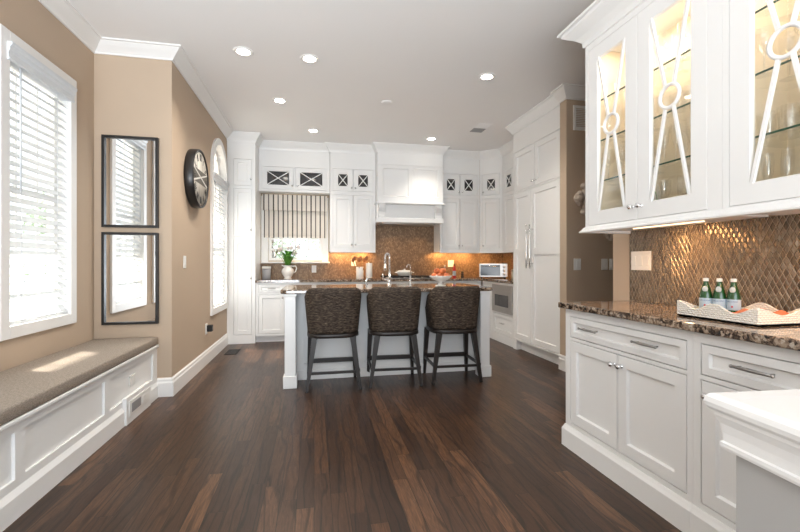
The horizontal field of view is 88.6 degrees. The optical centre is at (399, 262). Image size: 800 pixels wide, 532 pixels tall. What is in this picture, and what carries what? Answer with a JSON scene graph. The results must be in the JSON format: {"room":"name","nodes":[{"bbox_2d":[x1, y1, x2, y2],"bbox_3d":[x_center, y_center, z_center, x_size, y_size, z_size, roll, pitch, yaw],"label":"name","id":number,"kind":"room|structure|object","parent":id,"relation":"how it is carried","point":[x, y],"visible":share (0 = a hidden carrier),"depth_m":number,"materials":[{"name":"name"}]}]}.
{"room":"kitchen","nodes":[
{"label":"kitchen","id":0,"kind":"room"},
{"bbox_2d":[0,0,93,371],"bbox_3d":[-2.032,-0.357,0.350,0.140,3.075,6.720,0,0,-12],"label":"wall","id":1,"kind":"structure","parent":0,"point":[29,20],"depth_m":3.20,"materials":[{"name":"beige paint"}]},
{"bbox_2d":[0,23,76,341],"bbox_3d":[-2.538,-0.480,2.816,0.162,1.896,0.801,0,0,-12],"label":"window","id":2,"kind":"structure","parent":1,"relation":"in","point":[7,331],"depth_m":2.96,"materials":[{"name":"white paint"}]},
{"bbox_2d":[7,41,76,324],"bbox_3d":[-2.479,-0.481,2.829,0.098,1.737,0.700,0,0,-12],"label":"window blind","id":3,"kind":"object","parent":2,"relation":"attached to","point":[22,62],"visible":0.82,"depth_m":2.81,"materials":[{"name":"white plastic"}]},
{"bbox_2d":[38,0,232,138],"bbox_3d":[-1.840,-1.845,1.520,0.717,0.100,8.930,0,0,-12],"label":"trim","id":4,"kind":"structure","parent":1,"relation":"attached to","point":[62,10],"depth_m":3.54,"materials":[{"name":"white paint"}]},
{"bbox_2d":[94,54,171,377],"bbox_3d":[-2.341,-0.357,3.647,0.610,3.075,0.140,0,0,-12],"label":"wall","id":5,"kind":"structure","parent":0,"point":[133,96],"depth_m":3.59,"materials":[{"name":"beige paint"}]},
{"bbox_2d":[101,232,158,324],"bbox_3d":[-2.337,0.134,3.558,0.440,0.797,0.035,0,0,-12],"label":"wall mirror","id":6,"kind":"object","parent":5,"relation":"attached to","point":[129,260],"visible":1,"depth_m":3.56,"materials":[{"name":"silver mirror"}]},
{"bbox_2d":[101,134,158,227],"bbox_3d":[-2.337,-0.703,3.558,0.440,0.791,0.035,0,0,-12],"label":"wall mirror","id":7,"kind":"object","parent":5,"relation":"attached to","point":[129,164],"visible":1,"depth_m":3.56,"materials":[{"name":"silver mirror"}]},
{"bbox_2d":[172,62,226,376],"bbox_3d":[-2.403,-0.357,5.096,0.140,3.075,2.999,0,0,-12],"label":"wall","id":8,"kind":"structure","parent":0,"point":[193,127],"depth_m":4.13,"materials":[{"name":"beige paint"}]},
{"bbox_2d":[183,256,185,267],"bbox_3d":[-2.095,-0.010,3.995,0.011,0.120,0.075,0,0,-12],"label":"light switch","id":9,"kind":"object","parent":8,"relation":"attached to","point":[184,257],"visible":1,"depth_m":3.98,"materials":[{"name":"white plastic"}]},
{"bbox_2d":[157,333,227,396],"bbox_3d":[-2.314,1.097,4.773,0.134,0.165,2.368,0,0,-12],"label":"baseboard","id":10,"kind":"structure","parent":8,"relation":"attached to","point":[167,387],"depth_m":4.08,"materials":[{"name":"white paint"}]},
{"bbox_2d":[184,149,208,207],"bbox_3d":[-2.111,-0.875,4.267,0.089,0.604,0.604,0,0,-12],"label":"wall clock","id":11,"kind":"object","parent":8,"relation":"attached to","point":[196,178],"visible":1,"depth_m":4.13,"materials":[{"name":"black metal"}]},
{"bbox_2d":[210,138,227,315],"bbox_3d":[-2.461,-0.497,5.430,0.164,2.281,0.936,0,0,-12],"label":"window","id":12,"kind":"structure","parent":8,"relation":"in","point":[218,162],"depth_m":5.72,"materials":[{"name":"white paint"}]},
{"bbox_2d":[213,172,228,306],"bbox_3d":[-2.403,-0.281,5.442,0.098,1.677,0.820,0,0,-12],"label":"window blind","id":13,"kind":"object","parent":12,"relation":"attached to","point":[220,183],"visible":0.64,"depth_m":5.49,"materials":[{"name":"white plastic"}]},
{"bbox_3d":[-2.265,0.770,4.797,0.009,0.125,0.080,0,0,-12],"label":"wall outlet","id":14,"kind":"object","parent":8,"relation":"attached to","visible":0},
{"bbox_2d":[207,325,212,331],"bbox_3d":[-2.237,0.767,4.831,0.058,0.075,0.075,0,0,-12],"label":"plug adapter","id":15,"kind":"object","parent":14,"relation":"attached to","point":[209,327],"visible":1,"depth_m":4.80,"materials":[{"name":"black plastic"}]},
{"bbox_2d":[68,0,594,150],"bbox_3d":[1.108,-1.945,2.542,7.187,0.100,9.720,0,0,-12],"label":"ceiling","id":16,"kind":"structure","parent":0,"point":[427,58],"depth_m":3.76,"materials":[{"name":"paint"}]},
{"bbox_2d":[233,46,253,56],"bbox_3d":[-1.404,-1.891,3.675,0.176,0.008,0.176,0,0,-12],"label":"recessed light","id":17,"kind":"object","parent":16,"relation":"in","point":[242,51],"visible":1,"depth_m":3.67,"materials":[{"name":"white paint"}]},
{"bbox_2d":[272,98,287,103],"bbox_3d":[-1.402,-1.891,4.784,0.176,0.008,0.176,0,0,-12],"label":"recessed light","id":18,"kind":"object","parent":16,"relation":"in","point":[278,100],"visible":1,"depth_m":4.78,"materials":[{"name":"beige"}]},
{"bbox_2d":[300,54,318,63],"bbox_3d":[-0.839,-1.891,3.804,0.176,0.008,0.176,0,0,-12],"label":"recessed light","id":19,"kind":"object","parent":16,"relation":"in","point":[307,58],"visible":1,"depth_m":3.79,"materials":[{"name":"beige"}]},
{"bbox_2d":[307,129,318,132],"bbox_3d":[-1.242,-1.891,5.870,0.176,0.008,0.176,0,0,-12],"label":"recessed light","id":20,"kind":"object","parent":16,"relation":"in","point":[308,130],"visible":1,"depth_m":5.86,"materials":[{"name":"beige"}]},
{"bbox_2d":[381,100,391,104],"bbox_3d":[-0.155,-1.889,4.831,0.130,0.013,0.130,0,0,-12],"label":"smoke detector","id":21,"kind":"object","parent":16,"relation":"attached to","point":[385,102],"visible":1,"depth_m":4.81,"materials":[{"name":"paint"}]},
{"bbox_2d":[227,95,559,159],"bbox_3d":[-0.210,-1.833,5.469,4.306,0.125,2.568,0,0,-12],"label":"trim","id":22,"kind":"structure","parent":16,"relation":"attached to","point":[550,103],"depth_m":6.49,"materials":[{"name":"white paint"}]},
{"bbox_2d":[426,137,436,140],"bbox_3d":[0.477,-1.891,6.251,0.176,0.008,0.176,0,0,-12],"label":"recessed light","id":23,"kind":"object","parent":16,"relation":"in","point":[427,138],"visible":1,"depth_m":6.23,"materials":[{"name":"beige"}]},
{"bbox_2d":[467,123,493,132],"bbox_3d":[1.123,-1.890,5.753,0.240,0.010,0.380,0,0,-12],"label":"ceiling vent","id":24,"kind":"object","parent":16,"relation":"in","point":[479,127],"visible":1,"depth_m":5.71,"materials":[{"name":"metal"}]},
{"bbox_2d":[478,73,495,80],"bbox_3d":[0.883,-1.891,4.170,0.176,0.008,0.176,0,0,-12],"label":"recessed light","id":25,"kind":"object","parent":16,"relation":"in","point":[485,76],"visible":1,"depth_m":4.16,"materials":[{"name":"beige"}]},
{"bbox_2d":[3,338,681,531],"bbox_3d":[1.108,1.230,2.542,7.187,0.100,9.720,0,0,-12],"label":"floor","id":26,"kind":"structure","parent":0,"point":[233,449],"depth_m":2.41,"materials":[{"name":"brown wood"}]},
{"bbox_2d":[0,344,158,531],"bbox_3d":[-1.710,0.949,0.448,0.528,0.462,6.380,0,0,-12],"label":"window bench","id":27,"kind":"object","parent":26,"relation":"on","point":[40,447],"visible":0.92,"depth_m":2.29,"materials":[{"name":"white paint"}]},
{"bbox_2d":[0,337,157,425],"bbox_3d":[-1.730,0.683,0.493,0.502,0.068,6.276,0,0,-12],"label":"bench cushion","id":28,"kind":"object","parent":27,"relation":"on","point":[25,387],"visible":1,"depth_m":2.49,"materials":[{"name":"grey fabric"}]},
{"bbox_2d":[129,373,134,385],"bbox_3d":[-2.053,0.895,3.145,0.009,0.075,0.100,0,0,-12],"label":"wall outlet","id":29,"kind":"object","parent":27,"relation":"attached to","point":[132,377],"visible":1,"depth_m":3.14,"materials":[{"name":"white plastic"}]},
{"bbox_2d":[122,381,150,425],"bbox_3d":[-2.038,1.080,3.184,0.028,0.200,0.454,0,0,-12],"label":"vent","id":30,"kind":"object","parent":27,"relation":"attached to","point":[137,399],"depth_m":3.13,"materials":[{"name":"white metal"}]},
{"bbox_2d":[224,349,240,354],"bbox_3d":[-2.217,1.177,5.431,0.150,0.007,0.330,0,0,-12],"label":"floor vent","id":31,"kind":"object","parent":26,"relation":"in","point":[230,351],"visible":1,"depth_m":5.41,"materials":[{"name":"brown metal"}]},
{"bbox_2d":[227,141,260,343],"bbox_3d":[-2.379,-0.356,6.277,0.390,3.073,0.676,0,0,-12],"label":"tall cabinet","id":32,"kind":"object","parent":26,"relation":"on","point":[244,196],"visible":0.94,"depth_m":6.00,"materials":[{"name":"white paint"}]},
{"bbox_2d":[256,283,286,341],"bbox_3d":[-1.969,0.736,6.374,0.449,0.888,0.656,0,0,-12],"label":"base cabinet","id":33,"kind":"object","parent":26,"relation":"on","point":[270,303],"visible":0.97,"depth_m":6.10,"materials":[{"name":"white paint"}]},
{"bbox_2d":[287,282,328,284],"bbox_3d":[-1.449,0.736,6.483,0.609,0.888,0.656,0,0,-12],"label":"base cabinet","id":34,"kind":"object","parent":26,"relation":"on","point":[293,283],"visible":0.08,"depth_m":6.20,"materials":[{"name":"white paint"}]},
{"bbox_2d":[304,287,361,392],"bbox_3d":[-0.649,0.705,3.972,0.537,0.956,0.493,0,0,-12],"label":"bar stool","id":35,"kind":"object","parent":26,"relation":"on","point":[331,313],"visible":1,"depth_m":3.76,"materials":[{"name":"brown wicker"}]},
{"bbox_2d":[329,282,371,284],"bbox_3d":[-0.827,0.736,6.613,0.659,0.888,0.656,0,0,-12],"label":"base cabinet","id":36,"kind":"object","parent":26,"relation":"on","point":[330,283],"visible":0.03,"depth_m":6.33,"materials":[{"name":"white paint"}]},
{"bbox_2d":[372,281,399,283],"bbox_3d":[-0.278,0.736,6.728,0.459,0.888,0.656,0,0,-12],"label":"base cabinet","id":37,"kind":"object","parent":26,"relation":"on","point":[399,281],"visible":0.02,"depth_m":6.44,"materials":[{"name":"white paint"}]},
{"bbox_2d":[283,291,490,388],"bbox_3d":[-0.162,0.736,4.475,2.088,0.889,0.884,0,0,-12],"label":"kitchen island","id":38,"kind":"object","parent":26,"relation":"on","point":[296,338],"visible":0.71,"depth_m":4.26,"materials":[{"name":"white paint"}]},
{"bbox_2d":[280,283,492,293],"bbox_3d":[-0.163,0.272,4.491,2.145,0.037,0.942,0,0,-12],"label":"island countertop","id":39,"kind":"structure","parent":38,"relation":"on","point":[288,289],"depth_m":4.42,"materials":[{"name":"brown stone"}]},
{"bbox_2d":[382,253,390,284],"bbox_3d":[-0.149,0.064,4.847,0.108,0.378,0.058,0,0,-27],"label":"kitchen faucet","id":40,"kind":"object","parent":39,"relation":"on","point":[388,254],"visible":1,"depth_m":4.84,"materials":[{"name":"silver metal"}]},
{"bbox_2d":[406,264,411,283],"bbox_3d":[0.116,0.133,4.899,0.088,0.241,0.064,0,0,-4],"label":"water tap","id":41,"kind":"object","parent":39,"relation":"on","point":[410,279],"visible":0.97,"depth_m":4.90,"materials":[{"name":"silver metal"}]},
{"bbox_2d":[430,275,451,285],"bbox_3d":[0.447,0.197,4.518,0.256,0.114,0.256,0,0,-12],"label":"fruit bowl","id":42,"kind":"object","parent":39,"relation":"on","point":[440,279],"visible":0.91,"depth_m":4.45,"materials":[{"name":"white ceramic"}]},
{"bbox_2d":[367,287,422,387],"bbox_3d":[-0.068,0.705,4.094,0.537,0.956,0.493,0,0,-9],"label":"bar stool","id":43,"kind":"object","parent":26,"relation":"on","point":[391,311],"visible":1,"depth_m":3.88,"materials":[{"name":"brown wicker"}]},
{"bbox_2d":[400,281,428,283],"bbox_3d":[0.173,0.736,6.823,0.459,0.888,0.656,0,0,-12],"label":"base cabinet","id":44,"kind":"object","parent":26,"relation":"on","point":[401,282],"visible":0.05,"depth_m":6.54,"materials":[{"name":"white paint"}]},
{"bbox_2d":[429,281,455,282],"bbox_3d":[0.625,0.736,6.918,0.459,0.888,0.656,0,0,-12],"label":"base cabinet","id":45,"kind":"object","parent":26,"relation":"on","point":[429,281],"visible":0.02,"depth_m":6.65,"materials":[{"name":"white paint"}]},
{"bbox_2d":[423,286,482,384],"bbox_3d":[0.531,0.705,4.214,0.537,0.956,0.493,0,0,-10],"label":"bar stool","id":46,"kind":"object","parent":26,"relation":"on","point":[448,309],"visible":1,"depth_m":4.01,"materials":[{"name":"brown wicker"}]},
{"bbox_2d":[456,281,480,285],"bbox_3d":[1.066,0.736,7.010,0.439,0.888,0.656,0,0,-12],"label":"base cabinet","id":47,"kind":"object","parent":26,"relation":"on","point":[465,282],"visible":0.06,"depth_m":6.74,"materials":[{"name":"white paint"}]},
{"bbox_2d":[482,281,512,346],"bbox_3d":[1.784,0.736,6.291,0.706,0.888,1.108,0,0,-12],"label":"base cabinet","id":48,"kind":"object","parent":26,"relation":"on","point":[501,324],"depth_m":6.05,"materials":[{"name":"white paint"}]},
{"bbox_2d":[255,277,512,283],"bbox_3d":[-0.004,0.273,6.235,4.243,0.037,1.733,0,0,-12],"label":"countertop","id":49,"kind":"structure","parent":48,"relation":"on","point":[508,280],"depth_m":6.33,"materials":[{"name":"brown stone"}]},
{"bbox_2d":[262,266,270,278],"bbox_3d":[-2.085,0.153,6.409,0.136,0.201,0.136,0,0,-12],"label":"canister","id":50,"kind":"object","parent":49,"relation":"on","point":[266,270],"visible":0.91,"depth_m":6.35,"materials":[{"name":"silver metal"}]},
{"bbox_2d":[281,265,296,278],"bbox_3d":[-1.767,0.142,6.480,0.195,0.222,0.210,0,0,38],"label":"pitcher","id":51,"kind":"object","parent":49,"relation":"on","point":[287,271],"visible":0.98,"depth_m":6.42,"materials":[{"name":"white ceramic"}]},
{"bbox_2d":[272,246,299,264],"bbox_3d":[-1.778,-0.105,6.470,0.378,0.340,0.348,0,0,-37],"label":"bunch","id":52,"kind":"object","parent":51,"relation":"on","point":[288,258],"visible":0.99,"depth_m":6.43,"materials":[{"name":"green plant"}]},
{"bbox_2d":[356,267,363,278],"bbox_3d":[-0.660,0.158,6.728,0.124,0.192,0.124,0,0,-12],"label":"utensil crock","id":53,"kind":"object","parent":49,"relation":"on","point":[359,271],"visible":0.99,"depth_m":6.67,"materials":[{"name":"white ceramic"}]},
{"bbox_2d":[366,262,371,278],"bbox_3d":[-0.509,0.118,6.739,0.120,0.270,0.120,0,0,-12],"label":"paper towel roll","id":54,"kind":"object","parent":49,"relation":"on","point":[368,265],"visible":0.99,"depth_m":6.69,"materials":[{"name":"white paper"}]},
{"bbox_2d":[380,275,431,278],"bbox_3d":[0.138,0.232,6.793,0.880,0.044,0.480,0,0,-12],"label":"cooktop","id":55,"kind":"object","parent":49,"relation":"in","point":[385,276],"visible":0.84,"depth_m":6.62,"materials":[{"name":"metal"}]},
{"bbox_2d":[395,269,413,275],"bbox_3d":[0.074,0.150,6.759,0.268,0.116,0.268,0,0,32],"label":"casserole dish","id":56,"kind":"object","parent":55,"relation":"on","point":[404,272],"visible":0.96,"depth_m":6.66,"materials":[{"name":"white ceramic"}]},
{"bbox_2d":[380,277,431,278],"bbox_3d":[0.138,0.247,6.793,0.880,0.012,0.480,0,0,-12],"label":"tray","id":57,"kind":"object","parent":55,"relation":"on","point":[380,277],"depth_m":6.59,"materials":[{"name":"metal"}]},
{"bbox_2d":[452,264,455,277],"bbox_3d":[0.935,0.134,7.062,0.061,0.240,0.061,0,0,-12],"label":"sauce bottle","id":58,"kind":"object","parent":49,"relation":"on","point":[454,268],"visible":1,"depth_m":7.04,"materials":[{"name":"red glass"}]},
{"bbox_2d":[479,263,507,277],"bbox_3d":[1.588,0.131,6.983,0.460,0.245,0.341,0,0,12],"label":"toaster oven","id":59,"kind":"object","parent":49,"relation":"on","point":[485,269],"visible":0.94,"depth_m":6.84,"materials":[{"name":"metal"}]},
{"bbox_2d":[513,105,559,364],"bbox_3d":[1.998,-0.356,5.193,0.754,3.073,1.120,0,0,-12],"label":"pantry cabinet","id":60,"kind":"object","parent":26,"relation":"on","point":[536,148],"visible":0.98,"depth_m":5.09,"materials":[{"name":"white paint"}]},
{"bbox_2d":[562,309,692,531],"bbox_3d":[1.404,0.736,2.274,0.554,0.888,0.931,0,0,-12],"label":"base cabinet","id":61,"kind":"object","parent":26,"relation":"on","point":[629,384],"visible":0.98,"depth_m":2.09,"materials":[{"name":"white paint"}]},
{"bbox_2d":[558,300,799,350],"bbox_3d":[1.546,0.273,1.576,0.544,0.036,2.390,0,0,-12],"label":"countertop","id":62,"kind":"structure","parent":61,"relation":"on","point":[787,337],"depth_m":1.82,"materials":[{"name":"brown stone"}]},
{"bbox_2d":[677,300,799,326],"bbox_3d":[1.515,0.217,1.837,0.273,0.074,0.373,0,0,-12],"label":"wicker tray","id":63,"kind":"object","parent":62,"relation":"on","point":[755,316],"visible":0.86,"depth_m":1.73,"materials":[{"name":"white wicker"}]},
{"bbox_2d":[699,278,712,307],"bbox_3d":[1.466,0.158,1.965,0.054,0.174,0.053,0,0,-43],"label":"water bottle","id":64,"kind":"object","parent":63,"relation":"in","point":[705,296],"visible":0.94,"depth_m":1.95,"materials":[{"name":"green glass"}]},
{"bbox_2d":[712,278,725,308],"bbox_3d":[1.498,0.158,1.922,0.054,0.174,0.053,0,0,-41],"label":"water bottle","id":65,"kind":"object","parent":63,"relation":"in","point":[719,295],"visible":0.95,"depth_m":1.91,"materials":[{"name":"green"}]},
{"bbox_2d":[726,279,740,311],"bbox_3d":[1.531,0.158,1.881,0.054,0.174,0.053,0,0,-38],"label":"water bottle","id":66,"kind":"object","parent":63,"relation":"in","point":[733,299],"visible":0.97,"depth_m":1.87,"materials":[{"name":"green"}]},
{"bbox_2d":[732,308,788,314],"bbox_3d":[1.539,0.225,1.748,0.180,0.055,0.140,0,0,-12],"label":"folded napkin","id":67,"kind":"object","parent":63,"relation":"in","point":[779,312],"visible":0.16,"depth_m":1.73,"materials":[{"name":"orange fabric"}]},
{"bbox_2d":[690,332,799,531],"bbox_3d":[1.552,0.736,1.567,0.554,0.888,0.511,0,0,-12],"label":"base cabinet","id":68,"kind":"object","parent":26,"relation":"on","point":[720,364],"visible":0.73,"depth_m":1.66,"materials":[{"name":"white paint"}]},
{"bbox_2d":[261,193,502,285],"bbox_3d":[-0.387,-0.357,7.117,4.916,3.075,0.150,0,0,-12],"label":"wall","id":69,"kind":"structure","parent":0,"point":[412,245],"depth_m":7.11,"materials":[{"name":"brown tile"}]},
{"bbox_2d":[259,149,329,194],"bbox_3d":[-1.680,-1.506,6.557,1.090,0.773,0.236,0,0,-12],"label":"upper cabinet","id":70,"kind":"object","parent":69,"relation":"attached to","point":[280,171],"visible":0.98,"depth_m":6.48,"materials":[{"name":"white paint"}]},
{"bbox_2d":[261,196,329,262],"bbox_3d":[-1.717,-0.542,6.767,1.093,1.095,0.160,0,0,-12],"label":"window","id":71,"kind":"structure","parent":69,"relation":"in","point":[323,242],"depth_m":6.80,"materials":[{"name":"white paint"}]},
{"bbox_2d":[262,194,326,237],"bbox_3d":[-1.699,-0.755,6.662,1.016,0.690,0.062,0,0,-12],"label":"roman shade","id":72,"kind":"object","parent":71,"relation":"attached to","point":[285,216],"visible":1,"depth_m":6.66,"materials":[{"name":"fabric"}]},
{"bbox_2d":[312,265,315,272],"bbox_3d":[-1.430,0.100,6.817,0.075,0.120,0.009,0,0,-12],"label":"wall outlet","id":73,"kind":"object","parent":69,"relation":"attached to","point":[313,266],"visible":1,"depth_m":6.81,"materials":[{"name":"white plastic"}]},
{"bbox_2d":[329,152,375,252],"bbox_3d":[-0.789,-1.030,6.762,0.728,1.725,0.391,0,0,-12],"label":"upper cabinet","id":74,"kind":"object","parent":69,"relation":"attached to","point":[352,175],"visible":0.96,"depth_m":6.61,"materials":[{"name":"white paint"}]},
{"bbox_2d":[374,151,445,226],"bbox_3d":[0.126,-1.264,6.854,1.146,1.257,0.575,0,0,-12],"label":"range hood","id":75,"kind":"object","parent":69,"relation":"attached to","point":[408,186],"visible":0.88,"depth_m":6.64,"materials":[{"name":"white paint"}]},
{"bbox_2d":[374,201,445,205],"bbox_3d":[0.127,-0.958,6.849,1.146,0.025,0.565,0,0,-12],"label":"mantel shelf","id":76,"kind":"object","parent":75,"relation":"attached to","point":[377,203],"depth_m":6.62,"materials":[{"name":"white paint"}]},
{"bbox_2d":[448,260,453,266],"bbox_3d":[0.904,0.010,7.306,0.110,0.120,0.009,0,0,-12],"label":"wall outlet","id":77,"kind":"object","parent":69,"relation":"attached to","point":[450,262],"visible":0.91,"depth_m":7.30,"materials":[{"name":"white plastic"}]},
{"bbox_2d":[434,158,479,252],"bbox_3d":[0.989,-1.030,7.135,0.711,1.725,0.391,0,0,-12],"label":"upper cabinet","id":78,"kind":"object","parent":69,"relation":"attached to","point":[459,232],"visible":0.95,"depth_m":6.98,"materials":[{"name":"white paint"}]},
{"bbox_2d":[560,99,612,355],"bbox_3d":[2.929,-0.357,4.753,2.315,3.075,0.120,0,0,-12],"label":"wall","id":79,"kind":"structure","parent":0,"point":[590,283],"depth_m":4.49,"materials":[{"name":"beige paint"}]},
{"bbox_2d":[559,354,565,371],"bbox_3d":[2.922,1.097,4.741,2.333,0.165,0.136,0,0,-12],"label":"baseboard","id":80,"kind":"structure","parent":79,"relation":"attached to","point":[562,359],"depth_m":4.50,"materials":[{"name":"white paint"}]},
{"bbox_2d":[550,83,584,102],"bbox_3d":[2.883,-1.837,4.681,2.435,0.115,0.240,0,0,-12],"label":"trim","id":81,"kind":"structure","parent":79,"relation":"attached to","point":[564,91],"depth_m":4.42,"materials":[{"name":"white paint"}]},
{"bbox_2d":[574,259,580,269],"bbox_3d":[1.937,0.015,4.478,0.085,0.125,0.011,0,0,-12],"label":"light switch","id":82,"kind":"object","parent":79,"relation":"attached to","point":[577,262],"visible":1,"depth_m":4.47,"materials":[{"name":"white plastic"}]},
{"bbox_2d":[573,105,584,130],"bbox_3d":[2.084,-1.585,4.510,0.400,0.270,0.016,0,0,-12],"label":"air vent","id":83,"kind":"object","parent":79,"relation":"in","point":[575,126],"visible":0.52,"depth_m":4.48,"materials":[{"name":"white plastic"}]},
{"bbox_2d":[573,183,612,240],"bbox_3d":[2.330,-0.700,4.530,0.918,0.918,0.090,0,0,-12],"label":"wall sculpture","id":84,"kind":"object","parent":79,"relation":"attached to","point":[579,198],"visible":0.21,"depth_m":4.44,"materials":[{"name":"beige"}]},
{"bbox_2d":[601,259,607,269],"bbox_3d":[2.270,0.015,4.547,0.078,0.125,0.011,0,0,-12],"label":"light switch","id":85,"kind":"object","parent":79,"relation":"attached to","point":[604,262],"visible":1,"depth_m":4.54,"materials":[{"name":"white plastic"}]},
{"bbox_2d":[609,259,612,269],"bbox_3d":[2.368,0.015,4.568,0.078,0.125,0.011,0,0,-12],"label":"light switch","id":86,"kind":"object","parent":79,"relation":"attached to","point":[610,260],"visible":0.58,"depth_m":4.56,"materials":[{"name":"white plastic"}]},
{"bbox_2d":[613,215,778,305],"bbox_3d":[2.144,-0.357,0.445,0.140,3.075,5.190,0,0,-12],"label":"wall","id":87,"kind":"structure","parent":0,"point":[621,242],"depth_m":2.89,"materials":[{"name":"beige paint"}]},
{"bbox_2d":[557,0,768,233],"bbox_3d":[1.426,-0.884,2.360,0.476,1.368,1.063,0,0,-12],"label":"upper cabinet","id":88,"kind":"object","parent":87,"relation":"attached to","point":[631,45],"visible":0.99,"depth_m":2.35,"materials":[{"name":"white paint"}]},
{"bbox_2d":[579,209,721,233],"bbox_3d":[1.484,-0.220,2.322,0.378,0.040,0.965,0,0,-12],"label":"molding","id":89,"kind":"structure","parent":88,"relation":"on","point":[690,216],"depth_m":2.22,"materials":[{"name":"white paint"}]},
{"bbox_2d":[654,183,660,199],"bbox_3d":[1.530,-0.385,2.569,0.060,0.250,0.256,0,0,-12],"label":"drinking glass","id":90,"kind":"object","parent":88,"relation":"in","point":[657,195],"visible":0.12,"depth_m":2.48,"materials":[{"name":"clear glass"}]},
{"bbox_2d":[630,214,799,311],"bbox_3d":[2.088,0.017,0.346,0.010,0.474,5.020,0,0,-12],"label":"backsplash","id":91,"kind":"structure","parent":87,"relation":"attached to","point":[763,254],"depth_m":2.15,"materials":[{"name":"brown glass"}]},
{"bbox_2d":[631,251,650,269],"bbox_3d":[1.584,-0.015,2.698,0.011,0.125,0.165,0,0,-12],"label":"light switch","id":92,"kind":"object","parent":91,"relation":"attached to","point":[640,260],"visible":1,"depth_m":2.69,"materials":[{"name":"white plastic"}]},
{"bbox_2d":[717,0,799,217],"bbox_3d":[1.634,-0.884,1.369,0.476,1.368,0.960,0,0,-12],"label":"upper cabinet","id":93,"kind":"object","parent":87,"relation":"attached to","point":[752,184],"visible":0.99,"depth_m":1.77,"materials":[{"name":"white paint"}]},
{"bbox_2d":[717,199,799,217],"bbox_3d":[1.516,-0.220,1.344,0.040,0.040,0.960,0,0,-12],"label":"molding","id":94,"kind":"structure","parent":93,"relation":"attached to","point":[761,206],"depth_m":1.66,"materials":[{"name":"white paint"}]},
{"bbox_2d":[703,389,799,531],"bbox_3d":[1.081,0.726,0.273,0.733,0.909,1.283,0,0,-7],"label":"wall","id":95,"kind":"structure","parent":0,"point":[761,428],"depth_m":0.78,"materials":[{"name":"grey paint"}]},
{"bbox_3d":[2.257,-0.358,6.144,0.140,3.075,2.860,0,0,-12],"label":"wall","id":96,"kind":"structure","parent":0,"visible":0},
{"bbox_2d":[503,252,512,276],"bbox_3d":[2.069,0.032,6.672,0.010,0.444,1.730,0,0,-12],"label":"wall","id":97,"kind":"structure","parent":96,"relation":"attached to","point":[507,257],"depth_m":7.26,"materials":[{"name":"brown tile"}]},
{"bbox_2d":[480,157,501,252],"bbox_3d":[1.599,-1.030,7.037,0.394,1.725,0.296,0,0,33],"label":"upper cabinet","id":98,"kind":"object","parent":97,"relation":"attached to","point":[490,169],"visible":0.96,"depth_m":6.95,"materials":[{"name":"white paint"}]},
{"bbox_2d":[502,151,512,252],"bbox_3d":[1.971,-1.030,6.327,0.342,1.725,1.100,0,0,-12],"label":"upper cabinet","id":99,"kind":"object","parent":97,"relation":"attached to","point":[507,160],"visible":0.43,"depth_m":6.65,"materials":[{"name":"white paint"}]},
{"label":"outside","id":100,"kind":"structure","parent":0,"visible":0},
{"bbox_2d":[10,281,46,312],"bbox_3d":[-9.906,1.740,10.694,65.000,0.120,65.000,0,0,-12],"label":"ground","id":101,"kind":"structure","parent":100,"point":[45,281],"depth_m":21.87,"materials":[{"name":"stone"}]},
{"bbox_2d":[19,186,46,298],"bbox_3d":[-11.927,-0.726,14.818,3.420,4.823,2.815,0,0,29],"label":"tree","id":102,"kind":"object","parent":101,"relation":"on","point":[42,201],"visible":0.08,"depth_m":14.20,"materials":[{"name":"green plant"}]},
{"bbox_2d":[272,239,307,257],"bbox_3d":[-3.808,-0.726,12.416,2.815,4.823,3.420,0,0,-12],"label":"tree","id":103,"kind":"object","parent":101,"relation":"on","point":[273,241],"visible":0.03,"depth_m":12.63,"materials":[{"name":"green plant"}]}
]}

